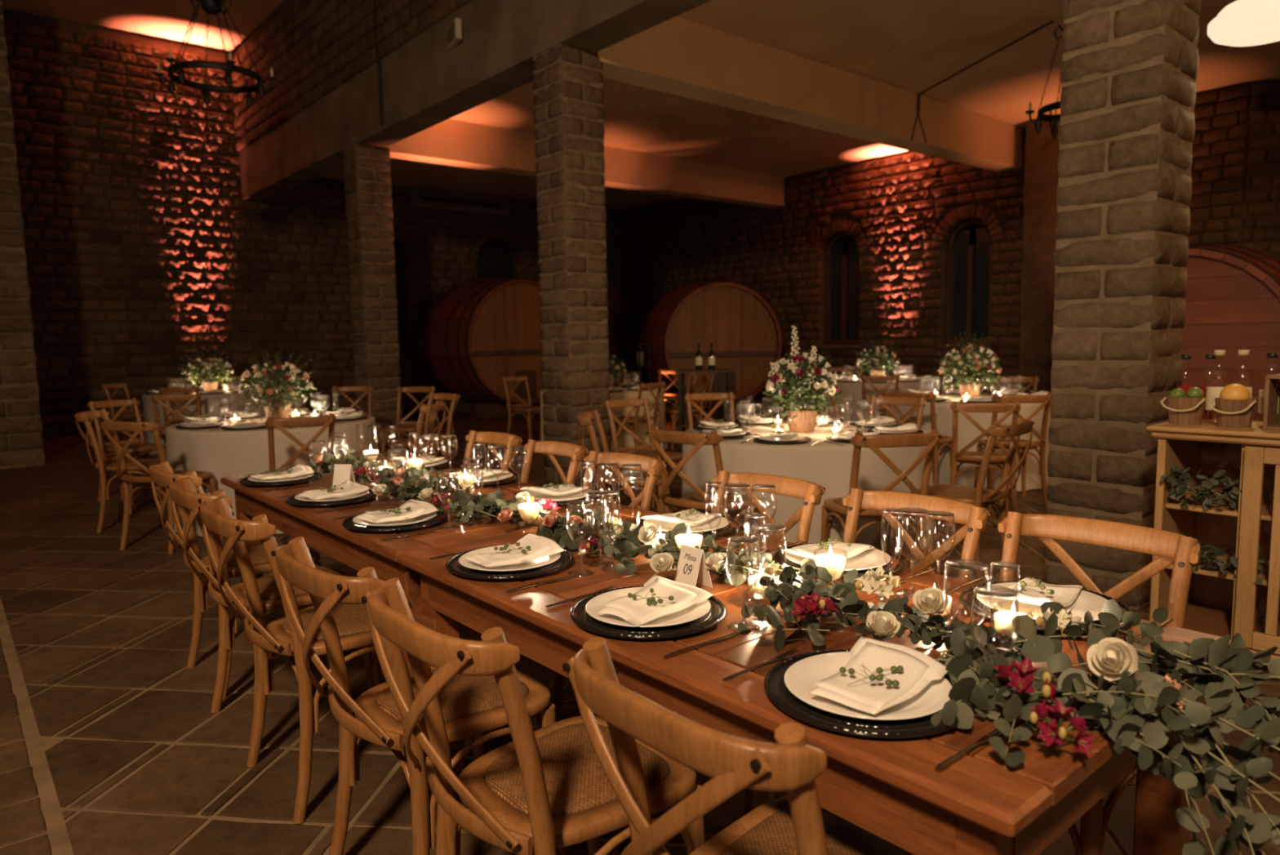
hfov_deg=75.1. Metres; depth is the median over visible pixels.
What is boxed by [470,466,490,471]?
sprig
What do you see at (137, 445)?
chair
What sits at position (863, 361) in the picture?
flower arrangement
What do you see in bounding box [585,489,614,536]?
bowl
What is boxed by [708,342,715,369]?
bottle
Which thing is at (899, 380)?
charger plate
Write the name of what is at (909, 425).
napkin
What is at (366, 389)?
chair
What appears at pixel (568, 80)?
stone pillar
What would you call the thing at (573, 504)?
bowl
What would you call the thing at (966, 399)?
dinner plate
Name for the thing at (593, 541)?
alstroemeria
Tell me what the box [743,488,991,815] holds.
chair
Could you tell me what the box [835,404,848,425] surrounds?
water goblet
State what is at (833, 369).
chair
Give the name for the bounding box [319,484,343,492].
sprig
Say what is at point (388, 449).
bowl
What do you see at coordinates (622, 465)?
bowl
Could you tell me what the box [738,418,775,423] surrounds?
dinner plate
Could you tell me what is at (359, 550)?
banquet table
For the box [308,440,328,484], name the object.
wine glass
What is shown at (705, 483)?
bowl
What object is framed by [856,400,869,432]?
water goblet
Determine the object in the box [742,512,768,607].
champagne flute
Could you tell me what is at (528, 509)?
candle holder
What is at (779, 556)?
charger plate
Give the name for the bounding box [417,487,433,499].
rose
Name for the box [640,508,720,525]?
napkin
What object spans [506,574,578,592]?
table knife
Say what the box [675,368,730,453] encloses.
bar table
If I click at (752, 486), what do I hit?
bowl
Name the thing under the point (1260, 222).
wall
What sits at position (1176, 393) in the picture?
lime
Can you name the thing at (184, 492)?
chair
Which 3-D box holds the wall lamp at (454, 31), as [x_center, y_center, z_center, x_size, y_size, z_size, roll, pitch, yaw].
[-1.906,-4.040,8.548,0.066,0.200,0.340,-4,7,-26]
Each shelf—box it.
[630,364,650,366]
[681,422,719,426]
[1165,492,1238,516]
[1166,547,1235,579]
[1257,559,1269,586]
[1261,499,1273,520]
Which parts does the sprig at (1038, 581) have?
stem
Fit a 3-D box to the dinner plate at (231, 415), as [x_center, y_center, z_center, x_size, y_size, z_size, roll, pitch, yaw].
[-3.355,-0.097,7.047,0.268,0.018,0.268,-6,8,-40]
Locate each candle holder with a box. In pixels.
[230,415,240,422]
[291,410,300,416]
[311,410,318,416]
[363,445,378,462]
[377,462,392,470]
[405,453,423,480]
[455,468,475,489]
[516,495,541,533]
[533,506,549,524]
[582,504,592,524]
[648,525,672,546]
[674,524,703,553]
[747,565,773,600]
[771,426,784,433]
[772,566,803,587]
[773,416,782,426]
[813,545,847,581]
[817,416,828,425]
[831,424,840,435]
[915,582,952,617]
[961,394,970,399]
[992,601,1034,635]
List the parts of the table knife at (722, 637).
handle, blade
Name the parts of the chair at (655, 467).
leg, leg, rail, leg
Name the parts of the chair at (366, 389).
leg, rail, leg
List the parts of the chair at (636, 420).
seat, seat frame, leg, rail, rail, leg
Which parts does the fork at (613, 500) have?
handle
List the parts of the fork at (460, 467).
handle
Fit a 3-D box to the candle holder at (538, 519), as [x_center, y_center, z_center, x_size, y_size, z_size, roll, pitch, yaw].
[-0.319,0.281,2.710,0.075,0.066,0.075,-6,8,-40]
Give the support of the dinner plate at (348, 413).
on the charger plate
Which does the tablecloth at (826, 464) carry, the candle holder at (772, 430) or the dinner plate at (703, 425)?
the candle holder at (772, 430)
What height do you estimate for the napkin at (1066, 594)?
0.042 m
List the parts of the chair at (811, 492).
leg, leg, rail, leg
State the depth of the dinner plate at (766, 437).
4.79 m
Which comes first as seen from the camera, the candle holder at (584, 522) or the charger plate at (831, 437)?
the candle holder at (584, 522)
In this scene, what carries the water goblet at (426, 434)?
on the banquet table at (359, 550)
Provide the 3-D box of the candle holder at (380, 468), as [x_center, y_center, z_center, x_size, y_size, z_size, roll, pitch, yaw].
[-1.131,0.186,3.701,0.060,0.078,0.060,-6,8,-40]
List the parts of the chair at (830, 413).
leg, leg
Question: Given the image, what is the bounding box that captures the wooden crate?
[1262,373,1279,430]
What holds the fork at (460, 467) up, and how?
on the banquet table at (359, 550)
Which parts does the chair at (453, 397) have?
seat, seat frame, leg, rail, rail, leg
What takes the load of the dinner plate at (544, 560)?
on the charger plate at (453, 565)
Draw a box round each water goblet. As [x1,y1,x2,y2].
[328,435,347,481]
[367,424,382,448]
[387,448,408,500]
[421,433,439,476]
[460,462,484,524]
[487,444,506,494]
[585,489,614,565]
[596,462,619,523]
[723,482,751,551]
[751,522,786,618]
[789,404,802,425]
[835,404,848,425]
[841,397,853,427]
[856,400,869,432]
[895,506,929,595]
[942,559,989,630]
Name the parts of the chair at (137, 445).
leg, rail, rail, leg, seat frame, seat, leg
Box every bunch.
[1160,462,1241,510]
[1192,537,1265,584]
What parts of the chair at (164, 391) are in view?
leg, rail, rail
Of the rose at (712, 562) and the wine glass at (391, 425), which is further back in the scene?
the wine glass at (391, 425)
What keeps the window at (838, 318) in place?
in the wall at (902, 211)
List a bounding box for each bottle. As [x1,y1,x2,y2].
[695,343,702,369]
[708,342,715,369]
[1176,354,1193,395]
[1200,354,1217,421]
[1204,350,1230,422]
[1232,349,1253,398]
[1257,352,1279,426]
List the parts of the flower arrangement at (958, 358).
pot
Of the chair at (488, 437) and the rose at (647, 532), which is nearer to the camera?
the rose at (647, 532)
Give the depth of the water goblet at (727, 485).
2.27 m
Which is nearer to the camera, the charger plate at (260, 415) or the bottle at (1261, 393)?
the bottle at (1261, 393)
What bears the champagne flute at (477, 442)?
on the banquet table at (359, 550)
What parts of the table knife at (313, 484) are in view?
handle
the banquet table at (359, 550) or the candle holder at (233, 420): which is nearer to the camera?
the banquet table at (359, 550)
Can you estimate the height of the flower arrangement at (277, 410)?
0.579 m
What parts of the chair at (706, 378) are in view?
leg, seat, seat frame, leg, rail, leg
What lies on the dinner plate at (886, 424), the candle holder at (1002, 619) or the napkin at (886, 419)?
the napkin at (886, 419)
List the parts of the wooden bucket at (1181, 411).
rope handle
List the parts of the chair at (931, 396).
leg, rail, leg, seat frame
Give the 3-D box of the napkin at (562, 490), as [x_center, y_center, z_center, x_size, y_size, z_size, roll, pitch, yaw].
[-0.321,0.232,3.143,0.237,0.042,0.161,-5,7,-37]
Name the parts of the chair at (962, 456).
leg, seat frame, seat, rail, rail, leg, leg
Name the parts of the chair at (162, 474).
rail, leg, rail, leg, seat, seat frame, leg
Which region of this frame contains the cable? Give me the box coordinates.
[911,21,1053,142]
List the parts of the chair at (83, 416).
rail, leg, rail, leg, seat frame, seat, leg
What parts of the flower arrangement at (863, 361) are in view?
pot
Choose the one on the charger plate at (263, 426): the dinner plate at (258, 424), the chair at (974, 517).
the dinner plate at (258, 424)
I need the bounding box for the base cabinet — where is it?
[1146,418,1279,672]
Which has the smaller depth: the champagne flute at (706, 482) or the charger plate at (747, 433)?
the champagne flute at (706, 482)
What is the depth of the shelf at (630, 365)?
11.60 m
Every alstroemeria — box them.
[353,466,374,478]
[373,475,379,484]
[431,492,453,510]
[514,493,538,502]
[537,497,560,515]
[578,536,604,552]
[791,591,839,618]
[854,565,901,598]
[992,657,1057,703]
[1029,699,1093,755]
[1035,607,1083,637]
[1161,675,1186,707]
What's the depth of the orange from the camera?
3.37 m
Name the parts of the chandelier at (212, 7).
arm, arm, chain, chain, chain, crown, chain, arm, chain, chain, arm, arm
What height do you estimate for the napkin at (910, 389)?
0.042 m
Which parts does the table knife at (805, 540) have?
blade, handle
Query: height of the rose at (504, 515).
0.037 m
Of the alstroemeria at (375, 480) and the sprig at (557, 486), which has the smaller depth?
the sprig at (557, 486)
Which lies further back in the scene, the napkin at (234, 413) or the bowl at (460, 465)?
the napkin at (234, 413)
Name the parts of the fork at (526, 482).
handle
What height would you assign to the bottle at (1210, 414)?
0.290 m
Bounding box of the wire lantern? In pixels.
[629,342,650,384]
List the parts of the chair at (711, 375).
leg, seat frame, rail, leg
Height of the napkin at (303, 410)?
0.039 m
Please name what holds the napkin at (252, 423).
on the dinner plate at (258, 424)
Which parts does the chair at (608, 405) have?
leg, rail, rail, leg, leg, seat, seat frame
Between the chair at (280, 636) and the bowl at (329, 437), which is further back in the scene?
the bowl at (329, 437)
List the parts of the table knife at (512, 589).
handle, blade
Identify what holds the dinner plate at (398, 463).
on the charger plate at (451, 462)
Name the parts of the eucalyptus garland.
stem, stem, stem, stem, stem, stem, stem, stem, stem, stem, stem, stem, stem, stem, stem, stem, stem, stem, stem, stem, stem, stem, stem, stem, stem, stem, stem, stem, stem, stem, stem, stem, stem, stem, stem, stem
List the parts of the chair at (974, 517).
leg, leg, rail, leg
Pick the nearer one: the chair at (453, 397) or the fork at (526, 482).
the fork at (526, 482)
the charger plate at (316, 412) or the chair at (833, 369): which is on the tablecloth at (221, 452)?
the charger plate at (316, 412)
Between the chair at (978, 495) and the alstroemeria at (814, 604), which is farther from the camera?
the chair at (978, 495)
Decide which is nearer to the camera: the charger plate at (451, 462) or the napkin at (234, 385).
the charger plate at (451, 462)
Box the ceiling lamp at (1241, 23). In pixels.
[1207,0,1279,46]
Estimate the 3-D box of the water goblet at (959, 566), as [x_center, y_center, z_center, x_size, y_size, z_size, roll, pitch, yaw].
[0.569,0.334,1.456,0.076,0.193,0.076,0,6,5]
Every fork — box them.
[333,515,353,519]
[429,545,493,559]
[430,466,464,471]
[491,482,534,488]
[545,585,616,607]
[584,500,618,507]
[715,531,763,542]
[722,648,800,680]
[886,568,934,583]
[1133,617,1173,642]
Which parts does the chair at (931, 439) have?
leg, seat, leg, seat frame, rail, leg, rail, leg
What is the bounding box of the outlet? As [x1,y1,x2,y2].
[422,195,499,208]
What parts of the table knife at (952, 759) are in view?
handle, blade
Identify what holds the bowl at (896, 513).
on the water goblet at (905, 511)
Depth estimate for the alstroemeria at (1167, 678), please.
1.27 m
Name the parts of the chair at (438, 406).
seat, seat frame, leg, rail, rail, leg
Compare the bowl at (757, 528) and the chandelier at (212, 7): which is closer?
the bowl at (757, 528)
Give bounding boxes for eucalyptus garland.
[305,444,1279,854]
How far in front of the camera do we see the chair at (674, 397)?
13.09 m
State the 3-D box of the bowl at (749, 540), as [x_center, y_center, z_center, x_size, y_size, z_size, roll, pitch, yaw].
[0.211,0.282,1.700,0.073,0.109,0.073,0,6,13]
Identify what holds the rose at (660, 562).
attached to the eucalyptus garland
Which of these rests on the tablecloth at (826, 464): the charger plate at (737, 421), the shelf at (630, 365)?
the charger plate at (737, 421)
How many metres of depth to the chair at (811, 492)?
2.82 m
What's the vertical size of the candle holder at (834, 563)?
0.119 m
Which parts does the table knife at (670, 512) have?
handle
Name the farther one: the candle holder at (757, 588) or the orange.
the orange
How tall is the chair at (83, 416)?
0.904 m
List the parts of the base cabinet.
panel, cornice, panel, panel, door, moulding, rail, rail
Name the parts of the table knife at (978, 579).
blade, handle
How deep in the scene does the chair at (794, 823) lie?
1.10 m
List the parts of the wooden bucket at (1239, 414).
rope handle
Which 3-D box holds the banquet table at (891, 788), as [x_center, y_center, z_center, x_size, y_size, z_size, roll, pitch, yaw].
[0.234,0.764,2.020,0.905,0.770,1.771,-6,8,-40]
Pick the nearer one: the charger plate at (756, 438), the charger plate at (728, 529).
the charger plate at (728, 529)
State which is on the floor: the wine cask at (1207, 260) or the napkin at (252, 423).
the wine cask at (1207, 260)
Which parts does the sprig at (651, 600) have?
stem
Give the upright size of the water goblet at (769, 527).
0.193 m
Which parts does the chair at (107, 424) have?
leg, rail, rail, leg, seat frame, seat, leg, leg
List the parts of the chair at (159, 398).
leg, rail, rail, leg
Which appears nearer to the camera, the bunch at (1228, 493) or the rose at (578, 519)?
the rose at (578, 519)
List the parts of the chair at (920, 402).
leg, rail, leg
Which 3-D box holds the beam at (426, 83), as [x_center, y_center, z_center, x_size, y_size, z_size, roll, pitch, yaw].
[0.866,-3.622,5.680,0.400,0.810,24.000,-6,8,-40]
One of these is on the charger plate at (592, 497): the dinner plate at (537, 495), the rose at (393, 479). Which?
the dinner plate at (537, 495)
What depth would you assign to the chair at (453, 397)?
7.63 m
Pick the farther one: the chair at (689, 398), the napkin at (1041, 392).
the napkin at (1041, 392)
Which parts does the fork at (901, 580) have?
handle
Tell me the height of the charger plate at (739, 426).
0.019 m
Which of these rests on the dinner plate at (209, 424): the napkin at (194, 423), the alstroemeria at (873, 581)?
the napkin at (194, 423)
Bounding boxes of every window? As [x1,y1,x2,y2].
[813,231,864,348]
[932,218,995,347]
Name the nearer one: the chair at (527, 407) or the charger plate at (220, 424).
the charger plate at (220, 424)
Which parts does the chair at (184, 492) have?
rail, leg, rail, leg, seat, seat frame, leg, leg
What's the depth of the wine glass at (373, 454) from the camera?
3.11 m
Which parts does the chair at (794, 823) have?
leg, rail, seat frame, leg, seat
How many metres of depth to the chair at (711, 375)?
12.00 m
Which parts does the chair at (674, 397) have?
leg, rail, seat, seat frame, rail, leg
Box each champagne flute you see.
[355,423,366,463]
[391,443,404,497]
[408,431,420,457]
[462,457,480,519]
[473,442,488,496]
[580,460,595,497]
[600,490,620,570]
[704,480,723,555]
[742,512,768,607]
[877,507,903,600]
[988,560,1020,652]
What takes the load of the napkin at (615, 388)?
on the dinner plate
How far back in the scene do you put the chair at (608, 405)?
6.61 m
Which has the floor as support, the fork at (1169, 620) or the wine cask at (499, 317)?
the wine cask at (499, 317)
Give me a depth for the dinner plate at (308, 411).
7.28 m
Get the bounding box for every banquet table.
[220,457,636,791]
[397,508,1231,854]
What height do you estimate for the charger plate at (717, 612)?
0.019 m
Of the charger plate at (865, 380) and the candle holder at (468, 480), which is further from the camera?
the charger plate at (865, 380)
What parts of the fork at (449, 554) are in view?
handle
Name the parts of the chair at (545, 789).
leg, rail, rail, leg, seat, seat frame, leg, leg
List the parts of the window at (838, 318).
pane, sill, pane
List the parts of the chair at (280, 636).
rail, leg, rail, leg, seat frame, seat, leg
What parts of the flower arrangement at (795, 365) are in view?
pot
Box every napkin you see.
[179,420,217,425]
[183,416,217,421]
[204,389,221,391]
[226,410,257,416]
[229,384,238,387]
[232,421,257,426]
[250,464,314,479]
[289,408,308,413]
[297,480,370,500]
[326,407,355,413]
[334,410,362,417]
[355,498,438,523]
[389,454,444,463]
[448,468,510,477]
[462,533,564,567]
[520,483,588,495]
[597,573,712,626]
[608,386,620,390]
[621,381,635,385]
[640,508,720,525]
[698,420,734,426]
[702,428,742,433]
[737,414,774,421]
[768,432,797,439]
[782,540,875,559]
[808,635,947,714]
[816,414,830,420]
[836,431,881,437]
[838,377,853,380]
[839,374,856,377]
[858,415,896,423]
[875,422,916,431]
[900,373,915,377]
[900,377,919,380]
[907,388,934,393]
[912,374,932,378]
[949,387,959,391]
[968,395,992,399]
[977,576,1083,606]
[997,387,1018,392]
[1021,390,1048,394]
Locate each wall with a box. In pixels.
[3,8,622,437]
[231,0,471,151]
[619,81,1251,407]
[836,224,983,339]
[1234,80,1279,394]
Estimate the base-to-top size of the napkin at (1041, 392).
0.042 m
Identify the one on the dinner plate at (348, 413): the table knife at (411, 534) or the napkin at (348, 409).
the napkin at (348, 409)
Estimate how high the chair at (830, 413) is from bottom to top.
0.904 m
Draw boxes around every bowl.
[328,437,347,463]
[365,454,386,484]
[387,448,408,479]
[435,469,459,505]
[460,465,483,498]
[565,502,595,544]
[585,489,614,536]
[596,464,619,499]
[601,492,620,543]
[621,465,643,497]
[704,483,723,531]
[723,486,751,526]
[725,535,761,591]
[743,515,766,574]
[751,486,777,524]
[751,527,786,580]
[880,508,903,568]
[895,512,929,560]
[922,514,955,560]
[969,585,1019,657]
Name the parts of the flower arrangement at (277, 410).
pot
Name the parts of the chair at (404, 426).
leg, leg, seat, seat frame, rail, rail, leg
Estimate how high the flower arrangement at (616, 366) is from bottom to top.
0.525 m
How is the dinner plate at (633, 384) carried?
on the charger plate at (637, 384)
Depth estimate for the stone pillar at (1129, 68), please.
4.05 m
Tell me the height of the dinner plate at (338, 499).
0.018 m
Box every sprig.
[266,467,293,475]
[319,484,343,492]
[377,506,410,515]
[413,453,427,458]
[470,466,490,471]
[491,542,530,555]
[542,482,568,488]
[627,587,674,605]
[675,507,697,517]
[715,425,730,428]
[773,430,791,433]
[816,537,850,549]
[839,662,903,686]
[848,428,866,431]
[1015,578,1060,594]
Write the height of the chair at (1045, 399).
0.904 m
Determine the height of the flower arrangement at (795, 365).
0.668 m
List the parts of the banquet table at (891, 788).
leg, leg, leg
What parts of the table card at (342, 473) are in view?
panel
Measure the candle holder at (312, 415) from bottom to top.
0.078 m
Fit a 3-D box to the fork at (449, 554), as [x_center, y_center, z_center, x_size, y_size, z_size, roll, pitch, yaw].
[-0.498,0.352,2.346,0.198,0.006,0.019,-5,7,-37]
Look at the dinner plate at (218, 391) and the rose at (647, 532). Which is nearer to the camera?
the rose at (647, 532)
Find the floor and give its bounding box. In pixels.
[0,404,1279,854]
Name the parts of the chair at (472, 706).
leg, rail, rail, leg, seat, seat frame, leg, leg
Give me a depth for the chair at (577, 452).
3.91 m
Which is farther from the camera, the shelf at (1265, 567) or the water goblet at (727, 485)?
the shelf at (1265, 567)
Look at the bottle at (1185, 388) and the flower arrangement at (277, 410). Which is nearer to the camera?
the bottle at (1185, 388)
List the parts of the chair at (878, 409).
leg, rail, seat frame, rail, leg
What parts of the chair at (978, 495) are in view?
leg, leg, seat frame, seat, leg, rail, rail, leg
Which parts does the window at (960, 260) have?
pane, sill, pane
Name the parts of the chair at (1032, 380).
leg, rail, leg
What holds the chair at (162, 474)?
on the floor
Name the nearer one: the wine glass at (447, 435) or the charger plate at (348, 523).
the charger plate at (348, 523)
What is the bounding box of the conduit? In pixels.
[373,0,383,124]
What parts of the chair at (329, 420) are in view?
leg, rail, leg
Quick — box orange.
[1219,382,1250,403]
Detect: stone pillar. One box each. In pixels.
[0,0,46,469]
[342,143,404,445]
[533,43,610,486]
[1044,0,1201,609]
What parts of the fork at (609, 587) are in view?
handle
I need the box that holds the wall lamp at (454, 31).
[447,17,462,48]
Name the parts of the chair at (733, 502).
leg, rail, rail, seat, seat frame, leg, leg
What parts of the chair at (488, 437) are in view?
leg, rail, leg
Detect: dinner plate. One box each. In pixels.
[180,422,220,426]
[182,417,220,422]
[200,391,222,392]
[226,413,261,417]
[226,422,265,428]
[248,471,314,483]
[289,410,314,414]
[294,489,368,502]
[323,411,356,414]
[336,414,364,418]
[352,508,436,527]
[391,458,447,467]
[452,472,513,483]
[458,544,560,572]
[526,488,593,502]
[585,586,711,626]
[617,383,636,386]
[643,512,728,533]
[697,423,737,428]
[702,431,746,436]
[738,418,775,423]
[758,435,805,441]
[784,651,951,719]
[785,542,890,571]
[815,417,839,422]
[833,434,851,440]
[835,379,856,381]
[854,420,896,426]
[872,426,917,433]
[963,398,991,401]
[976,582,1107,621]
[991,391,1022,394]
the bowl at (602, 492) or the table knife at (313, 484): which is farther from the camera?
the table knife at (313, 484)
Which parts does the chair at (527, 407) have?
leg, rail, rail, seat frame, seat, leg, leg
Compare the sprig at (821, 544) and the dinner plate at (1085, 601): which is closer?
the dinner plate at (1085, 601)
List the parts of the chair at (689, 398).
leg, rail, leg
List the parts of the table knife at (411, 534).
handle, blade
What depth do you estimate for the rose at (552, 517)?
2.45 m
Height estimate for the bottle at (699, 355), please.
0.310 m
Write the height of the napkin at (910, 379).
0.039 m
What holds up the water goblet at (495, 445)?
on the banquet table at (359, 550)
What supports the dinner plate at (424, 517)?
on the charger plate at (348, 523)
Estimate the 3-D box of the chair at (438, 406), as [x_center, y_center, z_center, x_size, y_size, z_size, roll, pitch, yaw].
[-1.858,0.250,6.669,0.579,0.904,0.467,-1,6,2]
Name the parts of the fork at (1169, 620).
handle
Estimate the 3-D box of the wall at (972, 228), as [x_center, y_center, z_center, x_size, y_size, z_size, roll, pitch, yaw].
[12.652,-2.885,15.918,0.200,4.700,24.200,-6,8,-40]
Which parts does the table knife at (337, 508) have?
handle, blade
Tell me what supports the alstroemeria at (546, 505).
on the eucalyptus garland
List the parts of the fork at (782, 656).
handle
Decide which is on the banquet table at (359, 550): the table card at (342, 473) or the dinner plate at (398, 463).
the table card at (342, 473)
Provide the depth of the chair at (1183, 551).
2.01 m
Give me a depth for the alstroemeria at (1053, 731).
1.15 m
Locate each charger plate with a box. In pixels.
[175,422,225,428]
[177,418,225,422]
[199,391,226,394]
[221,425,266,430]
[222,413,265,418]
[239,471,322,485]
[284,488,377,506]
[288,411,319,416]
[336,415,368,420]
[342,510,447,531]
[392,458,454,469]
[444,471,521,486]
[445,543,573,579]
[512,488,601,505]
[569,585,726,638]
[614,384,637,386]
[626,388,653,390]
[633,512,740,537]
[693,424,743,430]
[699,431,751,438]
[733,419,773,425]
[752,435,811,444]
[763,648,976,737]
[772,542,904,578]
[815,418,844,423]
[827,435,850,442]
[836,379,858,382]
[849,422,902,427]
[865,380,890,382]
[866,428,924,434]
[898,379,923,382]
[917,377,934,380]
[926,398,948,401]
[943,391,959,394]
[958,399,993,403]
[959,580,1133,633]
[988,391,1025,395]
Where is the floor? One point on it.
(110, 744)
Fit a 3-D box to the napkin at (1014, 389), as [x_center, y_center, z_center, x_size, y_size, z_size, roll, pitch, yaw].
[3.600,-0.358,8.162,0.161,0.042,0.237,4,8,41]
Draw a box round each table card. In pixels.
[332,464,355,486]
[674,544,712,587]
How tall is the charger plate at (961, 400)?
0.019 m
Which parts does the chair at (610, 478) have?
rail, leg, rail, leg, seat, seat frame, leg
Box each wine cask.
[417,275,542,417]
[638,279,782,416]
[1182,242,1279,421]
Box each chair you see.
[73,408,167,532]
[86,398,166,504]
[98,418,223,554]
[99,382,144,446]
[147,460,326,698]
[151,392,201,457]
[158,386,204,451]
[167,475,373,746]
[198,495,382,823]
[264,413,336,539]
[271,536,568,854]
[331,385,373,415]
[360,577,705,854]
[375,400,445,460]
[381,386,435,457]
[389,392,461,467]
[462,430,523,471]
[500,375,540,439]
[520,439,589,484]
[554,450,666,720]
[562,636,914,854]
[576,409,668,513]
[602,397,682,511]
[609,380,666,451]
[646,426,765,536]
[657,368,685,429]
[665,374,711,449]
[673,373,715,430]
[684,391,735,428]
[702,470,825,812]
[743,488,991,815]
[819,391,839,418]
[820,429,941,571]
[824,366,851,377]
[860,374,899,420]
[868,395,926,429]
[883,390,951,484]
[903,417,1034,583]
[940,367,967,392]
[946,400,1020,526]
[973,392,1051,506]
[995,375,1039,393]
[998,511,1200,854]
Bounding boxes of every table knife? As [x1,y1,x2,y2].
[262,484,315,491]
[315,503,372,512]
[381,528,444,540]
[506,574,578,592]
[630,511,672,522]
[663,631,739,657]
[764,539,807,552]
[934,722,1011,771]
[943,576,984,593]
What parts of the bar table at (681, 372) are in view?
leg, leg, leg, leg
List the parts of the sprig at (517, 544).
stem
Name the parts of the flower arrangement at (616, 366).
pot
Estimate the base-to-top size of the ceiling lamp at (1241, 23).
1.480 m
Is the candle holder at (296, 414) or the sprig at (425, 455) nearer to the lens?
the sprig at (425, 455)
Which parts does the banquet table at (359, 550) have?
leg, leg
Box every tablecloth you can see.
[142,388,270,453]
[165,413,377,536]
[540,385,667,453]
[681,419,933,568]
[822,377,937,421]
[884,392,1050,490]
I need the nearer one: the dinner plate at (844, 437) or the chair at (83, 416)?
the dinner plate at (844, 437)
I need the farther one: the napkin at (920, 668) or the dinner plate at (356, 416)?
the dinner plate at (356, 416)
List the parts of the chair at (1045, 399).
leg, leg, seat, seat frame, rail, rail, leg, leg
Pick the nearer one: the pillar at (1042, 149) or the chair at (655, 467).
the chair at (655, 467)
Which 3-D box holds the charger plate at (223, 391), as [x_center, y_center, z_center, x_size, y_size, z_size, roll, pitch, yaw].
[-5.566,-0.448,10.822,0.336,0.019,0.336,4,8,42]
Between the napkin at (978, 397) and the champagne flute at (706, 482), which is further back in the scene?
the napkin at (978, 397)
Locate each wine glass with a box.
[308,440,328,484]
[365,453,386,504]
[385,425,399,448]
[435,469,460,528]
[440,434,457,477]
[508,444,527,493]
[565,499,595,575]
[621,462,643,520]
[725,535,761,631]
[751,484,777,552]
[860,403,872,432]
[922,510,955,595]
[969,584,1019,710]
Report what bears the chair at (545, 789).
on the floor
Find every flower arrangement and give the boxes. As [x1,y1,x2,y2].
[177,346,235,391]
[235,348,317,418]
[608,351,627,387]
[762,325,842,432]
[856,337,902,375]
[933,331,1001,397]
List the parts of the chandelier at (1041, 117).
arm, chain, chain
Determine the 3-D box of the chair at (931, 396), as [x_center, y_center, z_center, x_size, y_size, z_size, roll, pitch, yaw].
[2.395,0.128,7.126,0.467,0.904,0.579,5,8,44]
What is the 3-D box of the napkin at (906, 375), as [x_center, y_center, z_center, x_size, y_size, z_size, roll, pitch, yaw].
[3.724,-0.718,11.576,0.161,0.042,0.237,5,8,44]
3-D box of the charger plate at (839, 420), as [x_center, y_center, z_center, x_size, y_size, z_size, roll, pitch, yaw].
[1.259,-0.044,5.827,0.336,0.019,0.336,4,8,42]
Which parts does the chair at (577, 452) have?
leg, rail, leg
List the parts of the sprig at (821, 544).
stem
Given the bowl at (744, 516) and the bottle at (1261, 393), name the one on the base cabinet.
the bottle at (1261, 393)
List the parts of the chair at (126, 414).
leg, rail, rail, leg, seat frame, seat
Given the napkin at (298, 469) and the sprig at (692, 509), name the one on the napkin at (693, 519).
the sprig at (692, 509)
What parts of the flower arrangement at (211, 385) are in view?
pot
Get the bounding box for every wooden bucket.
[1160,395,1206,424]
[1208,397,1256,427]
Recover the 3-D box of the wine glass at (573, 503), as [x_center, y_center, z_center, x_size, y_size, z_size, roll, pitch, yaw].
[-0.151,0.281,2.122,0.072,0.184,0.072,2,7,26]
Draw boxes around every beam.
[238,0,711,201]
[386,119,785,208]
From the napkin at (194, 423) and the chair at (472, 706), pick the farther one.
the napkin at (194, 423)
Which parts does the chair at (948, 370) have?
leg, rail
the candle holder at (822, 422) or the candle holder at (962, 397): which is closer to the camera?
the candle holder at (822, 422)
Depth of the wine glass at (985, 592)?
1.32 m
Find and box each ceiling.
[1,0,283,52]
[320,0,1279,210]
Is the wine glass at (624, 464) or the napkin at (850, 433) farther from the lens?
the napkin at (850, 433)
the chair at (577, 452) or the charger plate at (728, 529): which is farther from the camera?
the chair at (577, 452)
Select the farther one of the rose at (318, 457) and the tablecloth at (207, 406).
the tablecloth at (207, 406)
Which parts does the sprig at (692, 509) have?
stem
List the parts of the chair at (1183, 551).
leg, leg, rail, seat frame, leg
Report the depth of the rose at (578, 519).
2.44 m
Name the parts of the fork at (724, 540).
handle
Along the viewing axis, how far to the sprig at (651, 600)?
1.74 m
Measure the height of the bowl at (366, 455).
0.109 m
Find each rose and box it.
[312,452,323,462]
[371,484,386,493]
[390,476,402,487]
[395,466,405,475]
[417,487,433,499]
[497,508,513,521]
[515,491,531,502]
[542,510,559,527]
[567,515,582,525]
[606,524,623,535]
[637,522,658,543]
[649,552,674,573]
[704,551,728,570]
[866,610,900,636]
[912,586,948,616]
[1086,636,1139,683]
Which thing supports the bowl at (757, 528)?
on the water goblet at (769, 527)
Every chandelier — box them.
[154,0,276,108]
[1025,24,1062,138]
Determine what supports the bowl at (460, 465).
on the water goblet at (477, 464)
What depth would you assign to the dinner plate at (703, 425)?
5.51 m
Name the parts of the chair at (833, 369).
rail, leg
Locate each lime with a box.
[1169,386,1185,397]
[1186,386,1203,397]
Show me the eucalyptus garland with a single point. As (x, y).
(1122, 708)

